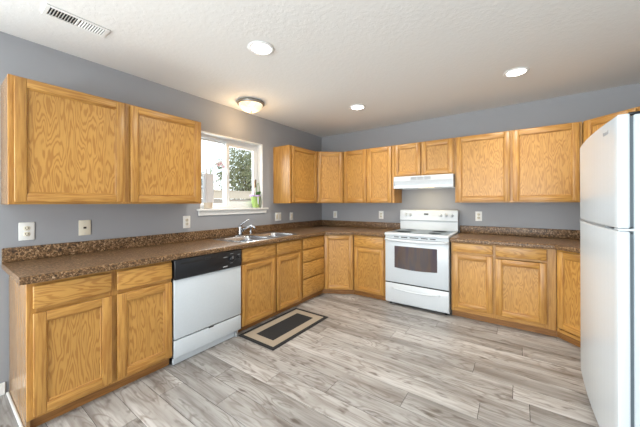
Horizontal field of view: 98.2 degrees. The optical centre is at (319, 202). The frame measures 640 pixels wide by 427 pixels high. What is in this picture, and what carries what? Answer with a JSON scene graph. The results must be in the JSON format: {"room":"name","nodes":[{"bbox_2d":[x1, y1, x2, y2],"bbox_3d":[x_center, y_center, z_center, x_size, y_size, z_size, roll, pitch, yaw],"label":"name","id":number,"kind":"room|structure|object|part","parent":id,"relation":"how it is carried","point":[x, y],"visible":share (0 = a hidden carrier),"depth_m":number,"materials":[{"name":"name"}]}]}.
{"room":"kitchen","nodes":[
{"label":"kitchen","id":0,"kind":"room"},
{"bbox_2d":[0,31,321,393],"bbox_3d":[-2.239,0.070,2.022,0.160,2.521,7.920,0,0,35],"label":"wall","id":1,"kind":"structure","parent":0,"point":[54,223],"depth_m":2.49,"materials":[{"name":"grey paint"}]},
{"bbox_2d":[0,382,4,395],"bbox_3d":[-3.277,1.291,0.408,0.013,0.084,3.742,0,0,35],"label":"baseboard","id":2,"kind":"structure","parent":1,"relation":"attached to","point":[2,385],"depth_m":1.92,"materials":[{"name":"white wood"}]},
{"bbox_2d":[18,222,34,240],"bbox_3d":[-2.135,0.205,2.019,0.009,0.130,0.082,0,0,35],"label":"wall outlet","id":3,"kind":"object","parent":1,"relation":"attached to","point":[26,230],"visible":1,"depth_m":2.02,"materials":[{"name":"white plastic"}]},
{"bbox_2d":[23,226,29,230],"bbox_3d":[-2.133,0.184,2.017,0.002,0.032,0.036,0,0,35],"label":"socket","id":4,"kind":"object","parent":3,"relation":"attached to","point":[25,228],"depth_m":2.02,"materials":[{"name":"white plastic"}]},
{"bbox_2d":[79,220,90,235],"bbox_3d":[-1.942,0.204,2.290,0.008,0.124,0.080,0,0,35],"label":"phone jack","id":5,"kind":"object","parent":1,"relation":"attached to","point":[84,225],"visible":1,"depth_m":2.29,"materials":[{"name":"beige plastic"}]},
{"bbox_2d":[0,74,200,203],"bbox_3d":[-1.694,-0.402,2.350,0.342,0.819,1.302,0,0,35],"label":"upper cabinet","id":6,"kind":"object","parent":1,"relation":"attached to","point":[60,145],"visible":1,"depth_m":2.05,"materials":[{"name":"brown wood"}]},
{"bbox_3d":[-1.751,-0.403,1.991,0.018,0.791,0.602,0,0,35],"label":"door","id":7,"kind":"part","parent":6,"relation":"part of","materials":[{"name":"brown wood"}]},
{"bbox_3d":[-1.755,-0.403,1.994,0.003,0.679,0.490,0,0,35],"label":"door panel","id":8,"kind":"part","parent":6,"relation":"part of","materials":[{"name":"brown wood"}]},
{"bbox_3d":[-1.374,-0.405,2.520,0.018,0.791,0.611,0,0,35],"label":"door","id":9,"kind":"part","parent":6,"relation":"part of","materials":[{"name":"brown wood"}]},
{"bbox_3d":[-1.378,-0.405,2.523,0.003,0.679,0.499,0,0,35],"label":"door panel","id":10,"kind":"part","parent":6,"relation":"part of","materials":[{"name":"brown wood"}]},
{"bbox_2d":[183,216,189,227],"bbox_3d":[-1.439,0.205,2.995,0.009,0.132,0.080,0,0,35],"label":"wall outlet","id":11,"kind":"object","parent":1,"relation":"attached to","point":[186,219],"visible":1,"depth_m":2.99,"materials":[{"name":"white plastic"}]},
{"bbox_2d":[1,220,400,262],"bbox_3d":[-0.482,0.359,3.063,1.486,0.100,3.862,0,0,35],"label":"backsplash","id":12,"kind":"structure","parent":1,"relation":"attached to","point":[13,254],"depth_m":2.65,"materials":[{"name":"brown stone"}]},
{"bbox_2d":[197,131,268,215],"bbox_3d":[-1.118,-0.339,3.548,0.215,0.963,1.049,0,0,35],"label":"window","id":13,"kind":"structure","parent":1,"relation":"in","point":[229,207],"depth_m":3.56,"materials":[{"name":"white plastic"}]},
{"bbox_3d":[-1.321,-0.372,3.403,0.032,0.791,0.383,0,0,35],"label":"fixed sash","id":14,"kind":"part","parent":13,"relation":"part of","materials":[{"name":"clear glass"}]},
{"bbox_2d":[202,161,224,208],"bbox_3d":[-1.258,-0.222,3.298,0.104,0.574,0.262,0,0,35],"label":"potted orchid","id":15,"kind":"object","parent":13,"relation":"on","point":[207,179],"visible":1,"depth_m":3.20,"materials":[{"name":"beige ceramic"}]},
{"bbox_3d":[-1.303,0.030,3.234,0.104,0.070,0.104,0,0,35],"label":"pot","id":16,"kind":"part","parent":15,"relation":"part of","materials":[{"name":"beige ceramic"}]},
{"bbox_3d":[-1.178,-0.371,3.580,0.070,0.873,0.918,0,0,35],"label":"frame","id":17,"kind":"part","parent":13,"relation":"part of","materials":[{"name":"white plastic"}]},
{"bbox_3d":[-1.115,0.077,3.547,0.213,0.024,1.049,0,0,35],"label":"sill","id":18,"kind":"part","parent":13,"relation":"part of","materials":[{"name":"white wood"}]},
{"bbox_3d":[-1.056,-0.373,3.709,0.034,0.791,0.487,0,0,35],"label":"sliding sash","id":19,"kind":"part","parent":13,"relation":"part of","materials":[{"name":"white plastic"}]},
{"bbox_2d":[250,180,260,207],"bbox_3d":[-0.889,-0.129,3.802,0.152,0.385,0.154,0,0,-3],"label":"flower pot","id":20,"kind":"object","parent":13,"relation":"on","point":[255,200],"visible":1,"depth_m":3.77,"materials":[{"name":"green ceramic"}]},
{"bbox_3d":[-0.881,-0.012,3.808,0.136,0.150,0.136,0,0,35],"label":"pot","id":21,"kind":"part","parent":20,"relation":"part of","materials":[{"name":"green ceramic"}]},
{"bbox_2d":[275,212,280,220],"bbox_3d":[-0.622,0.202,4.141,0.010,0.124,0.126,0,0,35],"label":"light switch","id":22,"kind":"object","parent":1,"relation":"attached to","point":[277,214],"visible":1,"depth_m":4.14,"materials":[{"name":"white plastic"}]},
{"bbox_2d":[273,145,316,202],"bbox_3d":[-0.361,-0.406,4.220,0.342,0.819,0.631,0,0,35],"label":"upper cabinet","id":23,"kind":"object","parent":1,"relation":"attached to","point":[294,167],"visible":1,"depth_m":4.02,"materials":[{"name":"brown wood"}]},
{"bbox_3d":[-0.249,-0.406,4.141,0.020,0.819,0.631,0,0,35],"label":"frame","id":24,"kind":"part","parent":23,"relation":"part of","materials":[{"name":"brown wood"}]},
{"bbox_3d":[-0.223,-0.408,4.135,0.018,0.791,0.589,0,0,35],"label":"door","id":25,"kind":"part","parent":23,"relation":"part of","materials":[{"name":"brown wood"}]},
{"bbox_3d":[-0.226,-0.408,4.138,0.003,0.679,0.477,0,0,35],"label":"door panel","id":26,"kind":"part","parent":23,"relation":"part of","materials":[{"name":"brown wood"}]},
{"bbox_2d":[0,293,598,426],"bbox_3d":[-0.500,1.355,0.785,4.420,0.060,7.920,0,0,35],"label":"floor","id":27,"kind":"structure","parent":0,"point":[372,362],"depth_m":2.05,"materials":[{"name":"grey wood"}]},
{"bbox_2d":[9,260,171,426],"bbox_3d":[-1.678,0.891,2.086,0.630,0.874,0.815,0,0,35],"label":"base cabinet","id":28,"kind":"object","parent":27,"relation":"on","point":[75,341],"visible":0.95,"depth_m":1.81,"materials":[{"name":"brown wood"}]},
{"bbox_2d":[6,392,23,426],"bbox_3d":[-1.933,1.321,1.759,0.595,0.015,0.014,0,0,35],"label":"trim","id":29,"kind":"structure","parent":28,"relation":"attached to","point":[11,402],"depth_m":1.76,"materials":[{"name":"white wood"}]},
{"bbox_3d":[-1.542,0.544,1.751,0.018,0.132,0.380,0,0,35],"label":"drawer","id":30,"kind":"part","parent":28,"relation":"part of","materials":[{"name":"brown wood"}]},
{"bbox_3d":[-1.541,0.934,1.751,0.018,0.592,0.380,0,0,35],"label":"door","id":31,"kind":"part","parent":28,"relation":"part of","materials":[{"name":"brown wood"}]},
{"bbox_3d":[-1.545,0.934,1.754,0.003,0.480,0.268,0,0,35],"label":"door panel","id":32,"kind":"part","parent":28,"relation":"part of","materials":[{"name":"brown wood"}]},
{"bbox_3d":[-1.305,0.544,2.084,0.018,0.132,0.374,0,0,35],"label":"drawer","id":33,"kind":"part","parent":28,"relation":"part of","materials":[{"name":"brown wood"}]},
{"bbox_3d":[-1.304,0.934,2.084,0.018,0.592,0.374,0,0,35],"label":"door","id":34,"kind":"part","parent":28,"relation":"part of","materials":[{"name":"brown wood"}]},
{"bbox_3d":[-1.307,0.934,2.087,0.003,0.480,0.262,0,0,35],"label":"door panel","id":35,"kind":"part","parent":28,"relation":"part of","materials":[{"name":"brown wood"}]},
{"bbox_2d":[171,249,241,364],"bbox_3d":[-1.212,0.891,2.670,0.630,0.871,0.665,0,0,35],"label":"dishwasher","id":36,"kind":"object","parent":27,"relation":"on","point":[206,289],"visible":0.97,"depth_m":2.46,"materials":[{"name":"white plastic"}]},
{"bbox_3d":[-1.017,1.297,2.532,0.015,0.057,0.651,0,0,35],"label":"kick plate","id":37,"kind":"part","parent":36,"relation":"part of","materials":[{"name":"white metal"}]},
{"bbox_3d":[-0.993,0.868,2.514,0.027,0.482,0.663,0,0,35],"label":"door","id":38,"kind":"part","parent":36,"relation":"part of","materials":[{"name":"white metal"}]},
{"bbox_3d":[-0.992,1.190,2.514,0.025,0.142,0.663,0,0,35],"label":"access panel","id":39,"kind":"part","parent":36,"relation":"part of","materials":[{"name":"white metal"}]},
{"bbox_3d":[-0.989,0.541,2.510,0.039,0.165,0.665,0,0,35],"label":"control panel","id":40,"kind":"part","parent":36,"relation":"part of","materials":[{"name":"black plastic"}]},
{"bbox_2d":[238,239,301,331],"bbox_3d":[-0.763,0.888,3.369,0.630,0.874,0.978,0,0,35],"label":"base cabinet","id":41,"kind":"object","parent":27,"relation":"on","point":[271,274],"visible":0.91,"depth_m":3.12,"materials":[{"name":"brown wood"}]},
{"bbox_2d":[1,220,400,285],"bbox_3d":[-0.482,0.381,3.063,1.486,0.145,3.862,0,0,35],"label":"countertop","id":42,"kind":"structure","parent":41,"relation":"on","point":[25,265],"depth_m":2.35,"materials":[{"name":"brown stone"}]},
{"bbox_2d":[234,219,255,235],"bbox_3d":[-0.878,0.302,3.447,0.222,0.206,0.320,0,0,35],"label":"faucet","id":43,"kind":"object","parent":42,"relation":"on","point":[240,230],"visible":0.98,"depth_m":3.41,"materials":[{"name":"silver metal"}]},
{"bbox_3d":[-0.886,0.317,3.408,0.204,0.093,0.034,0,0,13],"label":"spout","id":44,"kind":"part","parent":43,"relation":"part of","materials":[{"name":"silver metal"}]},
{"bbox_2d":[213,232,298,242],"bbox_3d":[-0.744,0.497,3.383,0.553,0.183,0.952,0,0,35],"label":"sink","id":45,"kind":"object","parent":42,"relation":"in","point":[266,235],"visible":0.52,"depth_m":3.38,"materials":[{"name":"metal"}]},
{"bbox_3d":[-0.849,0.497,3.184,0.400,0.183,0.395,0,0,35],"label":"bowl","id":46,"kind":"part","parent":45,"relation":"part of","materials":[{"name":"metal"}]},
{"bbox_3d":[-0.591,0.496,3.547,0.400,0.183,0.395,0,0,35],"label":"bowl","id":47,"kind":"part","parent":45,"relation":"part of","materials":[{"name":"metal"}]},
{"bbox_3d":[-0.655,0.536,2.996,0.018,0.134,0.474,0,0,35],"label":"drawer","id":48,"kind":"part","parent":41,"relation":"part of","materials":[{"name":"brown wood"}]},
{"bbox_3d":[-0.653,0.942,2.996,0.018,0.622,0.474,0,0,35],"label":"door","id":49,"kind":"part","parent":41,"relation":"part of","materials":[{"name":"brown wood"}]},
{"bbox_3d":[-0.657,0.942,2.999,0.003,0.510,0.362,0,0,35],"label":"door panel","id":50,"kind":"part","parent":41,"relation":"part of","materials":[{"name":"brown wood"}]},
{"bbox_3d":[-0.373,0.535,3.391,0.018,0.134,0.441,0,0,35],"label":"drawer","id":51,"kind":"part","parent":41,"relation":"part of","materials":[{"name":"brown wood"}]},
{"bbox_3d":[-0.371,0.942,3.391,0.018,0.622,0.441,0,0,35],"label":"door","id":52,"kind":"part","parent":41,"relation":"part of","materials":[{"name":"brown wood"}]},
{"bbox_3d":[-0.375,0.942,3.394,0.003,0.510,0.329,0,0,35],"label":"door panel","id":53,"kind":"part","parent":41,"relation":"part of","materials":[{"name":"brown wood"}]},
{"bbox_2d":[238,308,327,350],"bbox_3d":[-0.361,1.320,2.987,0.490,0.007,0.892,0,0,35],"label":"floor mat","id":54,"kind":"object","parent":27,"relation":"on","point":[272,334],"visible":1,"depth_m":2.91,"materials":[{"name":"fabric"}]},
{"bbox_2d":[299,235,323,303],"bbox_3d":[-0.330,0.886,3.976,0.630,0.874,0.508,0,0,35],"label":"base cabinet","id":55,"kind":"object","parent":27,"relation":"on","point":[312,248],"visible":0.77,"depth_m":3.75,"materials":[{"name":"brown wood"}]},
{"bbox_3d":[-0.086,0.534,3.794,0.018,0.134,0.472,0,0,35],"label":"drawer","id":56,"kind":"part","parent":55,"relation":"part of","materials":[{"name":"brown wood"}]},
{"bbox_3d":[-0.084,1.118,3.794,0.018,0.219,0.472,0,0,35],"label":"drawer","id":57,"kind":"part","parent":55,"relation":"part of","materials":[{"name":"brown wood"}]},
{"bbox_3d":[-0.085,0.890,3.794,0.018,0.203,0.472,0,0,35],"label":"drawer","id":58,"kind":"part","parent":55,"relation":"part of","materials":[{"name":"brown wood"}]},
{"bbox_3d":[-0.085,0.698,3.794,0.018,0.148,0.472,0,0,35],"label":"drawer","id":59,"kind":"part","parent":55,"relation":"part of","materials":[{"name":"brown wood"}]},
{"bbox_2d":[321,235,354,293],"bbox_3d":[0.194,0.884,4.425,0.994,0.874,0.853,0,0,35],"label":"base cabinet","id":60,"kind":"object","parent":27,"relation":"on","point":[338,249],"visible":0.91,"depth_m":3.98,"materials":[{"name":"brown wood"}]},
{"bbox_3d":[0.269,0.852,3.986,0.294,0.658,0.003,0,0,5],"label":"door panel","id":61,"kind":"part","parent":60,"relation":"part of","materials":[{"name":"brown wood"}]},
{"bbox_2d":[354,235,385,300],"bbox_3d":[0.853,0.882,4.072,0.486,0.874,0.630,0,0,35],"label":"base cabinet","id":62,"kind":"object","parent":27,"relation":"on","point":[369,251],"visible":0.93,"depth_m":3.82,"materials":[{"name":"brown wood"}]},
{"bbox_3d":[0.670,0.535,3.826,0.442,0.139,0.018,0,0,35],"label":"drawer","id":63,"kind":"part","parent":62,"relation":"part of","materials":[{"name":"brown wood"}]},
{"bbox_3d":[0.671,0.933,3.826,0.442,0.605,0.018,0,0,35],"label":"door","id":64,"kind":"part","parent":62,"relation":"part of","materials":[{"name":"brown wood"}]},
{"bbox_3d":[0.674,0.933,3.830,0.330,0.493,0.003,0,0,35],"label":"door panel","id":65,"kind":"part","parent":62,"relation":"part of","materials":[{"name":"brown wood"}]},
{"bbox_2d":[385,209,458,314],"bbox_3d":[1.340,0.707,3.657,0.778,1.221,0.718,0,0,35],"label":"stove","id":66,"kind":"object","parent":27,"relation":"on","point":[417,254],"visible":0.99,"depth_m":3.44,"materials":[{"name":"white metal"}]},
{"bbox_3d":[1.179,0.436,3.432,0.770,0.038,0.027,0,0,35],"label":"vent panel","id":67,"kind":"part","parent":66,"relation":"part of","materials":[{"name":"white metal"}]},
{"bbox_3d":[1.180,1.153,3.430,0.770,0.243,0.031,0,0,35],"label":"storage drawer","id":68,"kind":"part","parent":66,"relation":"part of","materials":[{"name":"white metal"}]},
{"bbox_2d":[385,237,451,313],"bbox_3d":[1.341,0.853,3.657,0.770,0.872,0.718,0,0,35],"label":"oven","id":69,"kind":"object","parent":66,"relation":"in","point":[418,269],"depth_m":3.38,"materials":[{"name":"white metal"}]},
{"bbox_3d":[1.352,0.398,3.675,0.778,0.035,0.673,0,0,35],"label":"cooktop frame","id":70,"kind":"part","parent":66,"relation":"part of","materials":[{"name":"white metal"}]},
{"bbox_3d":[1.346,0.379,3.666,0.708,0.002,0.555,0,0,35],"label":"ceramic glass","id":71,"kind":"part","parent":66,"relation":"part of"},
{"bbox_2d":[451,242,556,336],"bbox_3d":[2.080,0.878,3.197,0.936,0.874,0.630,0,0,35],"label":"base cabinet","id":72,"kind":"object","parent":27,"relation":"on","point":[509,286],"visible":0.97,"depth_m":2.92,"materials":[{"name":"brown wood"}]},
{"bbox_3d":[1.700,0.889,3.099,0.279,0.497,0.003,0,0,35],"label":"door panel","id":73,"kind":"part","parent":72,"relation":"part of","materials":[{"name":"brown wood"}]},
{"bbox_3d":[1.696,0.508,3.095,0.391,0.102,0.018,0,0,35],"label":"drawer","id":74,"kind":"part","parent":72,"relation":"part of","materials":[{"name":"brown wood"}]},
{"bbox_3d":[1.697,0.889,3.095,0.391,0.609,0.018,0,0,35],"label":"door","id":75,"kind":"part","parent":72,"relation":"part of","materials":[{"name":"brown wood"}]},
{"bbox_3d":[2.054,0.894,2.846,0.312,0.484,0.003,0,0,35],"label":"door panel","id":76,"kind":"part","parent":72,"relation":"part of","materials":[{"name":"brown wood"}]},
{"bbox_3d":[2.050,0.513,2.842,0.424,0.114,0.018,0,0,35],"label":"drawer","id":77,"kind":"part","parent":72,"relation":"part of","materials":[{"name":"brown wood"}]},
{"bbox_3d":[2.051,0.894,2.842,0.424,0.596,0.018,0,0,35],"label":"door","id":78,"kind":"part","parent":72,"relation":"part of","materials":[{"name":"brown wood"}]},
{"bbox_2d":[556,250,580,347],"bbox_3d":[2.751,0.876,2.578,0.873,0.874,0.891,0,0,35],"label":"base cabinet","id":79,"kind":"object","parent":27,"relation":"on","point":[567,263],"visible":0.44,"depth_m":2.57,"materials":[{"name":"brown wood"}]},
{"bbox_2d":[450,225,579,252],"bbox_3d":[2.359,0.372,2.839,1.819,0.145,0.928,0,0,35],"label":"countertop","id":80,"kind":"structure","parent":79,"relation":"on","point":[558,239],"depth_m":3.13,"materials":[{"name":"brown stone"}]},
{"bbox_3d":[2.314,0.828,2.499,0.003,0.613,0.224,0,0,-10],"label":"door panel","id":81,"kind":"part","parent":79,"relation":"part of","materials":[{"name":"brown wood"}]},
{"bbox_2d":[580,111,639,426],"bbox_3d":[1.938,0.452,1.432,0.783,1.727,0.942,0,0,35],"label":"refrigerator","id":82,"kind":"object","parent":27,"relation":"on","point":[610,157],"visible":1,"depth_m":1.34,"materials":[{"name":"white metal"}]},
{"bbox_3d":[1.641,-0.145,1.643,0.058,0.519,0.942,0,0,35],"label":"freezer door","id":83,"kind":"part","parent":82,"relation":"part of","materials":[{"name":"white metal"}]},
{"bbox_2d":[0,0,639,136],"bbox_3d":[-0.509,-1.246,0.785,4.420,0.100,7.920,0,0,35],"label":"ceiling","id":84,"kind":"structure","parent":0,"point":[406,61],"depth_m":2.15,"materials":[{"name":"white paint"}]},
{"bbox_2d":[41,3,110,37],"bbox_3d":[-1.593,-1.187,1.822,0.140,0.009,0.320,0,0,35],"label":"ceiling vent","id":85,"kind":"object","parent":84,"relation":"in","point":[49,10],"visible":1,"depth_m":1.81,"materials":[{"name":"white metal"}]},
{"bbox_2d":[237,97,263,112],"bbox_3d":[-0.820,-1.127,3.285,0.316,0.133,0.316,0,0,35],"label":"dome light","id":86,"kind":"object","parent":84,"relation":"attached to","point":[250,105],"visible":1,"depth_m":3.20,"materials":[{"name":"white glass"}]},
{"bbox_3d":[-0.820,-1.127,3.285,0.278,0.095,0.278,0,0,35],"label":"lamp shade","id":87,"kind":"part","parent":86,"relation":"part of","materials":[{"name":"white glass"}]},
{"bbox_2d":[248,41,273,55],"bbox_3d":[-0.455,-1.191,2.140,0.200,0.009,0.200,0,0,35],"label":"recessed light","id":88,"kind":"object","parent":84,"relation":"in","point":[262,48],"visible":1,"depth_m":2.13,"materials":[{"name":"white plastic"}]},
{"bbox_2d":[349,104,365,109],"bbox_3d":[0.469,-1.194,3.465,0.200,0.009,0.200,0,0,35],"label":"recessed light","id":89,"kind":"object","parent":84,"relation":"in","point":[357,106],"visible":1,"depth_m":3.46,"materials":[{"name":"white"}]},
{"bbox_2d":[503,67,529,77],"bbox_3d":[1.801,-1.198,2.549,0.200,0.009,0.200,0,0,35],"label":"recessed light","id":90,"kind":"object","parent":84,"relation":"in","point":[519,71],"visible":1,"depth_m":2.54,"materials":[{"name":"white"}]},
{"bbox_2d":[322,83,639,232],"bbox_3d":[1.748,0.057,3.944,4.100,2.521,0.160,0,0,35],"label":"wall","id":91,"kind":"structure","parent":0,"point":[579,107],"depth_m":3.58,"materials":[{"name":"grey paint"}]},
{"bbox_2d":[316,152,343,202],"bbox_3d":[0.120,-0.408,4.631,0.646,0.819,0.602,0,0,35],"label":"upper cabinet","id":92,"kind":"object","parent":91,"relation":"attached to","point":[330,178],"visible":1,"depth_m":4.40,"materials":[{"name":"brown wood"}]},
{"bbox_3d":[0.159,-0.410,4.402,0.285,0.679,0.003,0,0,-5],"label":"door panel","id":93,"kind":"part","parent":92,"relation":"part of","materials":[{"name":"brown wood"}]},
{"bbox_2d":[343,145,401,202],"bbox_3d":[0.800,-0.410,4.307,0.836,0.819,0.342,0,0,35],"label":"upper cabinet","id":94,"kind":"object","parent":91,"relation":"attached to","point":[368,174],"visible":0.99,"depth_m":4.14,"materials":[{"name":"brown wood"}]},
{"bbox_3d":[0.540,-0.411,4.300,0.276,0.679,0.003,0,0,35],"label":"door panel","id":95,"kind":"part","parent":94,"relation":"part of","materials":[{"name":"brown wood"}]},
{"bbox_3d":[0.537,-0.411,4.296,0.388,0.791,0.018,0,0,35],"label":"door","id":96,"kind":"part","parent":94,"relation":"part of","materials":[{"name":"brown wood"}]},
{"bbox_3d":[0.870,-0.412,4.064,0.256,0.679,0.003,0,0,35],"label":"door panel","id":97,"kind":"part","parent":94,"relation":"part of","materials":[{"name":"brown wood"}]},
{"bbox_3d":[0.868,-0.412,4.060,0.368,0.791,0.018,0,0,35],"label":"door","id":98,"kind":"part","parent":94,"relation":"part of","materials":[{"name":"brown wood"}]},
{"bbox_2d":[379,211,383,218],"bbox_3d":[0.969,0.190,4.395,0.078,0.126,0.009,0,0,35],"label":"wall outlet","id":99,"kind":"object","parent":91,"relation":"attached to","point":[380,212],"visible":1,"depth_m":4.39,"materials":[{"name":"white plastic"}]},
{"bbox_2d":[394,174,454,189],"bbox_3d":[1.451,-0.283,3.811,0.762,0.162,0.390,0,0,35],"label":"range hood","id":100,"kind":"object","parent":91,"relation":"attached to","point":[439,181],"visible":0.98,"depth_m":3.65,"materials":[{"name":"white metal"}]},
{"bbox_2d":[410,176,430,179],"bbox_3d":[1.327,-0.328,3.665,0.260,0.038,0.008,0,0,35],"label":"vent grille","id":101,"kind":"object","parent":100,"relation":"attached to","point":[411,177],"depth_m":3.66,"materials":[{"name":"white metal"}]},
{"bbox_2d":[394,138,454,176],"bbox_3d":[1.461,-0.594,3.835,0.782,0.456,0.342,0,0,35],"label":"upper cabinet","id":102,"kind":"object","parent":91,"relation":"attached to","point":[434,157],"visible":0.96,"depth_m":3.67,"materials":[{"name":"brown wood"}]},
{"bbox_3d":[1.201,-0.595,3.822,0.355,0.428,0.018,0,0,35],"label":"door","id":103,"kind":"part","parent":102,"relation":"part of","materials":[{"name":"brown wood"}]},
{"bbox_3d":[1.204,-0.595,3.826,0.243,0.316,0.003,0,0,35],"label":"door panel","id":104,"kind":"part","parent":102,"relation":"part of","materials":[{"name":"brown wood"}]},
{"bbox_3d":[1.520,-0.596,3.600,0.268,0.316,0.003,0,0,35],"label":"door panel","id":105,"kind":"part","parent":102,"relation":"part of","materials":[{"name":"brown wood"}]},
{"bbox_3d":[1.518,-0.596,3.596,0.380,0.428,0.018,0,0,35],"label":"door","id":106,"kind":"part","parent":102,"relation":"part of","materials":[{"name":"brown wood"}]},
{"bbox_2d":[475,211,481,220],"bbox_3d":[2.067,0.172,3.612,0.076,0.124,0.009,0,0,35],"label":"wall outlet","id":107,"kind":"object","parent":91,"relation":"attached to","point":[478,214],"visible":1,"depth_m":3.61,"materials":[{"name":"white plastic"}]},
{"bbox_2d":[455,121,581,202],"bbox_3d":[2.261,-0.415,3.265,1.176,0.819,0.342,0,0,35],"label":"upper cabinet","id":108,"kind":"object","parent":91,"relation":"attached to","point":[536,164],"visible":1,"depth_m":3.08,"materials":[{"name":"brown wood"}]},
{"bbox_3d":[1.931,-0.416,3.308,0.438,0.679,0.003,0,0,35],"label":"door panel","id":109,"kind":"part","parent":108,"relation":"part of","materials":[{"name":"brown wood"}]},
{"bbox_3d":[1.929,-0.416,3.304,0.550,0.791,0.018,0,0,35],"label":"door","id":110,"kind":"part","parent":108,"relation":"part of","materials":[{"name":"brown wood"}]},
{"bbox_3d":[2.404,-0.417,2.971,0.442,0.679,0.003,0,0,35],"label":"door panel","id":111,"kind":"part","parent":108,"relation":"part of","materials":[{"name":"brown wood"}]},
{"bbox_3d":[2.401,-0.417,2.967,0.554,0.791,0.018,0,0,35],"label":"door","id":112,"kind":"part","parent":108,"relation":"part of","materials":[{"name":"brown wood"}]},
{"bbox_2d":[460,225,579,238],"bbox_3d":[2.359,0.349,2.839,1.819,0.100,0.928,0,0,35],"label":"backsplash","id":113,"kind":"structure","parent":91,"relation":"attached to","point":[512,231],"depth_m":3.33,"materials":[{"name":"brown stone"}]},
{"bbox_2d":[582,106,639,144],"bbox_3d":[2.918,-0.417,2.615,0.641,0.819,0.637,0,0,35],"label":"upper cabinet","id":114,"kind":"object","parent":91,"relation":"attached to","point":[589,127],"visible":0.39,"depth_m":2.67,"materials":[{"name":"brown wood"}]},
{"bbox_3d":[2.685,-0.418,2.573,0.003,0.679,0.287,0,0,-9],"label":"door panel","id":115,"kind":"part","parent":114,"relation":"part of","materials":[{"name":"brown wood"}]},
{"label":"outside","id":116,"kind":"structure","parent":0,"visible":0},
{"bbox_3d":[-12.252,1.740,22.429,39.830,0.150,50.000,0,0,35],"label":"ground","id":117,"kind":"structure","parent":116,"visible":0},
{"bbox_2d":[201,189,251,202],"bbox_3d":[-2.880,0.551,13.031,0.110,2.160,15.582,0,0,35],"label":"fence","id":118,"kind":"object","parent":117,"relation":"on","point":[233,195],"visible":0.03,"depth_m":11.85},
{"bbox_2d":[215,147,251,199],"bbox_3d":[-4.036,-0.921,15.692,3.553,5.121,3.548,0,0,35],"label":"tree","id":119,"kind":"object","parent":117,"relation":"on","point":[244,170],"visible":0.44,"depth_m":15.03,"materials":[{"name":"green plant"}]}
]}

